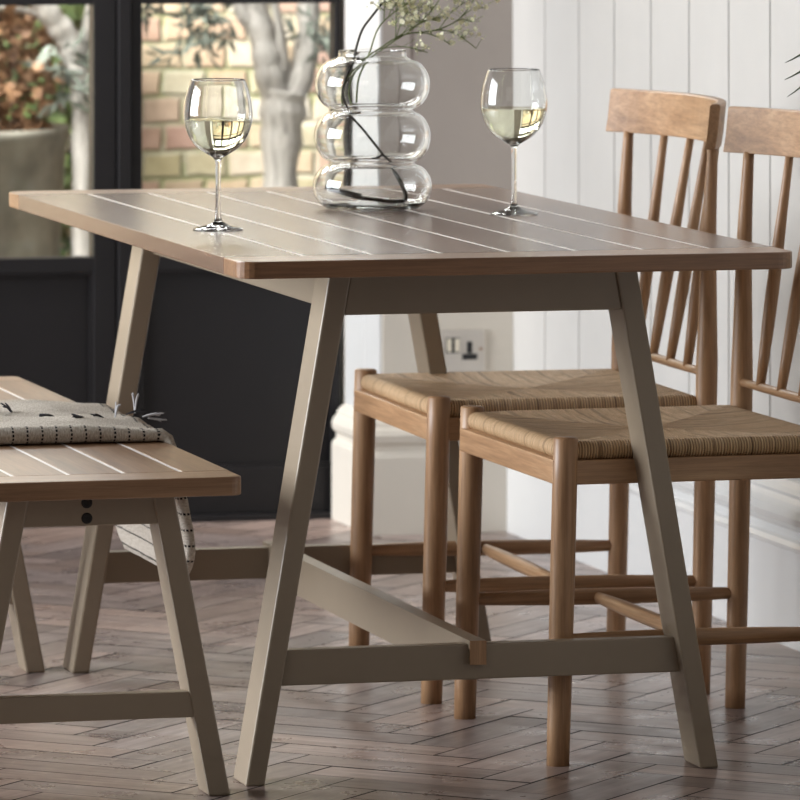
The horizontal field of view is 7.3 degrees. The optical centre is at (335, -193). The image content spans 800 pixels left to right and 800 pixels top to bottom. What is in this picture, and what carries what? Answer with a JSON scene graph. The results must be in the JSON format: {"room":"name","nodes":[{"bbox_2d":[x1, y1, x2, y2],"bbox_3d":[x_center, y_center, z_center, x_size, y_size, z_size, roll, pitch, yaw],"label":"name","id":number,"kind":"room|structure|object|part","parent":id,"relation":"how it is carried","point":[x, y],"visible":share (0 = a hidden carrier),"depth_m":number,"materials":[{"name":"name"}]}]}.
{"room":"dining room","nodes":[
{"label":"dining room","id":0,"kind":"room"},
{"bbox_2d":[0,519,799,799],"bbox_3d":[-0.917,1.397,8.438,4.420,0.050,7.000,0,0,-14],"label":"floor","id":1,"kind":"structure","parent":0,"point":[352,741],"depth_m":9.36,"materials":[{"name":"brown wood"}]},
{"bbox_2d":[0,376,240,795],"bbox_3d":[-0.515,1.147,9.307,0.400,0.450,1.571,0,0,-14],"label":"bench","id":2,"kind":"object","parent":1,"relation":"on","point":[89,483],"visible":0.96,"depth_m":8.64,"materials":[{"name":"brown wood"}]},
{"bbox_3d":[-0.483,1.159,8.609,0.111,0.425,0.065,0,0,-14],"label":"leg","id":3,"kind":"part","parent":2,"relation":"part of","materials":[{"name":"beige paint"}]},
{"bbox_3d":[-0.522,1.159,9.909,0.111,0.425,0.065,0,0,-14],"label":"leg","id":4,"kind":"part","parent":2,"relation":"part of","materials":[{"name":"beige paint"}]},
{"bbox_2d":[0,393,195,573],"bbox_3d":[-0.467,0.989,9.173,0.425,0.247,0.531,0,0,-14],"label":"throw blanket","id":5,"kind":"object","parent":2,"relation":"on","point":[27,421],"visible":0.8,"depth_m":9.07,"materials":[{"name":"grey fabric"}]},
{"bbox_3d":[-0.208,1.159,8.679,0.111,0.425,0.065,0,0,-14],"label":"leg","id":6,"kind":"part","parent":2,"relation":"part of","materials":[{"name":"beige paint"}]},
{"bbox_2d":[9,184,791,785],"bbox_3d":[0.056,0.997,9.426,0.803,0.750,1.633,0,0,-14],"label":"dining table","id":7,"kind":"object","parent":1,"relation":"on","point":[448,253],"visible":0.91,"depth_m":8.89,"materials":[{"name":"brown wood"}]},
{"bbox_3d":[-0.352,1.009,9.936,0.154,0.726,0.077,0,0,-14],"label":"leg","id":8,"kind":"part","parent":7,"relation":"part of","materials":[{"name":"beige paint"}]},
{"bbox_2d":[183,78,252,230],"bbox_3d":[-0.173,0.511,9.187,0.102,0.222,0.102,0,0,-14],"label":"wine glass","id":9,"kind":"object","parent":7,"relation":"on","point":[218,112],"visible":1,"depth_m":9.15,"materials":[{"name":"clear glass"}]},
{"bbox_3d":[-0.060,1.009,8.795,0.154,0.726,0.077,0,0,-14],"label":"leg","id":10,"kind":"part","parent":7,"relation":"part of","materials":[{"name":"beige paint"}]},
{"bbox_2d":[313,49,431,210],"bbox_3d":[0.057,0.499,9.668,0.185,0.246,0.185,0,0,-7],"label":"vase","id":11,"kind":"object","parent":7,"relation":"on","point":[372,138],"visible":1,"depth_m":9.60,"materials":[{"name":"clear glass"}]},
{"bbox_2d":[354,0,384,51],"bbox_3d":[0.047,0.421,9.668,0.130,0.387,0.030,0,0,1],"label":"bare twig","id":12,"kind":"object","parent":11,"relation":"in","point":[380,5],"visible":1,"depth_m":9.66,"materials":[{"name":"grey"}]},
{"bbox_2d":[366,0,432,51],"bbox_3d":[0.089,0.353,9.670,0.128,0.208,0.078,0,0,-14],"label":"sprig","id":13,"kind":"object","parent":11,"relation":"in","point":[386,3],"visible":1,"depth_m":9.67,"materials":[{"name":"green plant"}]},
{"bbox_2d":[378,0,445,51],"bbox_3d":[0.111,0.357,9.680,0.195,0.206,0.074,0,0,-14],"label":"sprig","id":14,"kind":"object","parent":11,"relation":"in","point":[402,10],"visible":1,"depth_m":9.68,"materials":[{"name":"green"}]},
{"bbox_2d":[373,0,500,54],"bbox_3d":[0.142,0.354,9.686,0.272,0.218,0.074,0,0,-14],"label":"sprig","id":15,"kind":"object","parent":11,"relation":"in","point":[440,36],"visible":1,"depth_m":9.70,"materials":[{"name":"green"}]},
{"bbox_3d":[0.172,1.009,10.070,0.154,0.726,0.077,0,0,-14],"label":"leg","id":16,"kind":"part","parent":7,"relation":"part of","materials":[{"name":"beige paint"}]},
{"bbox_2d":[481,68,547,215],"bbox_3d":[0.273,0.511,9.537,0.102,0.222,0.102,0,0,-14],"label":"wine glass","id":17,"kind":"object","parent":7,"relation":"on","point":[514,103],"visible":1,"depth_m":9.50,"materials":[{"name":"clear glass"}]},
{"bbox_3d":[0.463,1.009,8.929,0.154,0.726,0.077,0,0,-14],"label":"leg","id":18,"kind":"part","parent":7,"relation":"part of","materials":[{"name":"beige paint"}]},
{"bbox_2d":[349,88,725,704],"bbox_3d":[0.336,0.915,9.845,0.534,0.915,0.564,0,0,-13],"label":"dining chair","id":19,"kind":"object","parent":1,"relation":"on","point":[427,406],"visible":0.78,"depth_m":9.84,"materials":[{"name":"brown wood"}]},
{"bbox_3d":[0.043,1.137,10.022,0.046,0.471,0.036,0,0,-13],"label":"leg","id":20,"kind":"part","parent":19,"relation":"part of","materials":[{"name":"brown wood"}]},
{"bbox_3d":[0.093,0.952,9.788,0.018,0.035,0.480,0,0,-13],"label":"seat rail","id":21,"kind":"part","parent":19,"relation":"part of","materials":[{"name":"brown wood"}]},
{"bbox_3d":[0.153,1.137,9.557,0.046,0.471,0.036,0,0,-13],"label":"leg","id":22,"kind":"part","parent":19,"relation":"part of","materials":[{"name":"brown wood"}]},
{"bbox_3d":[0.356,0.953,9.605,0.431,0.035,0.018,0,0,-13],"label":"seat rail","id":23,"kind":"part","parent":19,"relation":"part of","materials":[{"name":"brown wood"}]},
{"bbox_3d":[0.300,0.922,9.837,0.428,0.027,0.486,0,0,-13],"label":"seat","id":24,"kind":"part","parent":19,"relation":"part of","materials":[{"name":"wicker"}]},
{"bbox_3d":[0.462,0.948,10.121,0.045,0.848,0.034,0,0,-13],"label":"leg","id":25,"kind":"part","parent":19,"relation":"part of","materials":[{"name":"brown wood"}]},
{"bbox_3d":[0.550,0.492,9.896,0.094,0.070,0.564,0,0,-13],"label":"crest rail","id":26,"kind":"part","parent":19,"relation":"part of","materials":[{"name":"brown wood"}]},
{"bbox_3d":[0.571,0.948,9.655,0.045,0.848,0.034,0,0,-13],"label":"leg","id":27,"kind":"part","parent":19,"relation":"part of","materials":[{"name":"brown wood"}]},
{"bbox_2d":[454,106,799,766],"bbox_3d":[0.499,0.915,9.230,0.534,0.915,0.564,0,0,-15],"label":"dining chair","id":28,"kind":"object","parent":1,"relation":"on","point":[566,449],"visible":0.88,"depth_m":9.32,"materials":[{"name":"wood"}]},
{"bbox_3d":[0.201,1.137,9.397,0.046,0.471,0.036,0,0,-15],"label":"leg","id":29,"kind":"part","parent":28,"relation":"part of","materials":[{"name":"brown wood"}]},
{"bbox_3d":[0.258,0.952,9.165,0.018,0.035,0.480,0,0,-15],"label":"seat rail","id":30,"kind":"part","parent":28,"relation":"part of","materials":[{"name":"brown wood"}]},
{"bbox_3d":[0.325,1.137,8.936,0.046,0.471,0.036,0,0,-15],"label":"leg","id":31,"kind":"part","parent":28,"relation":"part of","materials":[{"name":"brown wood"}]},
{"bbox_3d":[0.463,0.922,9.220,0.428,0.027,0.486,0,0,-15],"label":"seat","id":32,"kind":"part","parent":28,"relation":"part of","materials":[{"name":"wicker"}]},
{"bbox_3d":[0.527,0.953,8.990,0.431,0.035,0.018,0,0,-15],"label":"seat rail","id":33,"kind":"part","parent":28,"relation":"part of","materials":[{"name":"brown wood"}]},
{"bbox_3d":[0.616,0.948,9.509,0.045,0.848,0.034,0,0,-15],"label":"leg","id":34,"kind":"part","parent":28,"relation":"part of","materials":[{"name":"brown wood"}]},
{"bbox_3d":[0.712,0.492,9.287,0.094,0.070,0.564,0,0,-15],"label":"crest rail","id":35,"kind":"part","parent":28,"relation":"part of","materials":[{"name":"brown wood"}]},
{"bbox_2d":[785,54,799,96],"bbox_3d":[0.845,0.840,8.829,0.366,1.065,0.281,0,0,18],"label":"potted palm","id":36,"kind":"object","parent":1,"relation":"on","point":[799,54],"visible":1,"depth_m":8.77,"materials":[{"name":"green plant"}]},
{"bbox_2d":[341,0,512,189],"bbox_3d":[0.179,-0.238,11.995,0.276,1.980,0.351,0,0,-14],"label":"wall","id":37,"kind":"structure","parent":0,"point":[462,149],"depth_m":11.83,"materials":[{"name":"grey paint"}]},
{"bbox_2d":[345,0,381,406],"bbox_3d":[0.054,0.072,11.917,0.006,2.600,0.260,0,0,-14],"label":"trim","id":38,"kind":"structure","parent":37,"relation":"attached to","point":[363,333],"depth_m":11.92,"materials":[{"name":"white paint"}]},
{"bbox_2d":[513,0,799,481],"bbox_3d":[1.186,0.072,8.769,0.120,2.600,6.600,0,0,-14],"label":"wall","id":39,"kind":"structure","parent":0,"point":[736,52],"depth_m":10.98,"materials":[{"name":"white paint"}]},
{"bbox_2d":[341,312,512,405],"bbox_3d":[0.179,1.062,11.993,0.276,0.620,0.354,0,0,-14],"label":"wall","id":40,"kind":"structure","parent":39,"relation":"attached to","point":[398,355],"depth_m":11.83,"materials":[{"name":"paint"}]},
{"bbox_2d":[441,329,483,371],"bbox_3d":[0.241,1.029,11.821,0.085,0.080,0.011,0,0,-14],"label":"wall socket","id":41,"kind":"object","parent":40,"relation":"attached to","point":[463,349],"visible":0.85,"depth_m":11.82,"materials":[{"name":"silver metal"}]},
{"bbox_2d":[332,404,799,651],"bbox_3d":[0.978,1.236,8.799,0.309,0.272,6.760,0,0,-14],"label":"baseboard","id":42,"kind":"structure","parent":39,"relation":"attached to","point":[774,537],"depth_m":11.26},
{"bbox_3d":[-1.945,0.072,11.613,4.000,2.600,0.140,0,0,-14],"label":"wall","id":43,"kind":"structure","parent":0,"visible":0},
{"bbox_2d":[0,0,115,403],"bbox_3d":[-0.618,0.256,11.928,0.397,2.208,0.045,0,0,-14],"label":"door","id":44,"kind":"structure","parent":43,"relation":"in","point":[58,313],"depth_m":11.95,"materials":[{"name":"black paint"}]},
{"bbox_3d":[-0.618,1.082,11.930,0.311,0.400,0.021,0,0,-14],"label":"panel","id":45,"kind":"part","parent":44,"relation":"part of","materials":[{"name":"black paint"}]},
{"bbox_2d":[25,0,331,528],"bbox_3d":[-0.841,0.227,11.879,1.770,2.310,0.110,0,0,-14],"label":"trim","id":46,"kind":"structure","parent":43,"relation":"attached to","point":[123,7],"depth_m":11.95,"materials":[{"name":"black paint"}]},
{"bbox_2d":[131,0,340,514],"bbox_3d":[-0.196,0.256,12.036,0.417,2.208,0.045,0,0,-14],"label":"door","id":47,"kind":"structure","parent":43,"relation":"in","point":[223,355],"depth_m":12.02,"materials":[{"name":"black paint"}]},
{"bbox_3d":[-0.192,1.082,12.039,0.386,0.400,0.021,0,0,-14],"label":"panel","id":48,"kind":"part","parent":47,"relation":"part of","materials":[{"name":"black paint"}]},
{"label":"outside","id":49,"kind":"structure","parent":0,"visible":0},
{"bbox_3d":[-0.646,1.542,13.601,9.500,0.100,3.130,0,0,-14],"label":"ground","id":50,"kind":"structure","parent":49,"visible":0},
{"bbox_2d":[0,120,69,256],"bbox_3d":[-0.867,1.089,13.457,0.589,0.805,0.589,0,0,-14],"label":"planter","id":51,"kind":"object","parent":50,"relation":"on","point":[30,160],"visible":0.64,"depth_m":13.28,"materials":[{"name":"concrete"}]},
{"bbox_2d":[0,5,66,131],"bbox_3d":[-0.860,0.368,13.454,0.621,0.762,0.618,0,0,-14],"label":"shrub","id":52,"kind":"object","parent":51,"relation":"on","point":[12,24],"visible":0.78,"depth_m":13.39,"materials":[{"name":"brown plant"}]},
{"bbox_2d":[0,5,85,255],"bbox_3d":[-0.790,0.926,14.364,0.597,1.184,0.322,0,0,-14],"label":"ivy","id":53,"kind":"object","parent":50,"relation":"on","point":[75,13],"visible":0.06,"depth_m":14.34,"materials":[{"name":"green plant"}]},
{"bbox_2d":[0,5,88,255],"bbox_3d":[-0.692,0.671,13.282,0.652,1.642,0.534,0,0,-14],"label":"tree","id":54,"kind":"object","parent":50,"relation":"on","point":[73,50],"visible":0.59,"depth_m":13.33,"materials":[{"name":"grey plant"}]},
{"bbox_2d":[6,3,328,255],"bbox_3d":[-0.912,0.232,14.643,9.500,2.520,0.220,0,0,-14],"label":"wall","id":55,"kind":"structure","parent":50,"relation":"on","point":[170,159],"depth_m":14.68,"materials":[{"name":"brick"}]},
{"bbox_2d":[142,3,328,186],"bbox_3d":[-0.145,0.648,13.586,0.882,1.688,0.603,0,0,-14],"label":"tree","id":56,"kind":"object","parent":50,"relation":"on","point":[284,84],"visible":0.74,"depth_m":13.56,"materials":[{"name":"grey plant"}]}
]}

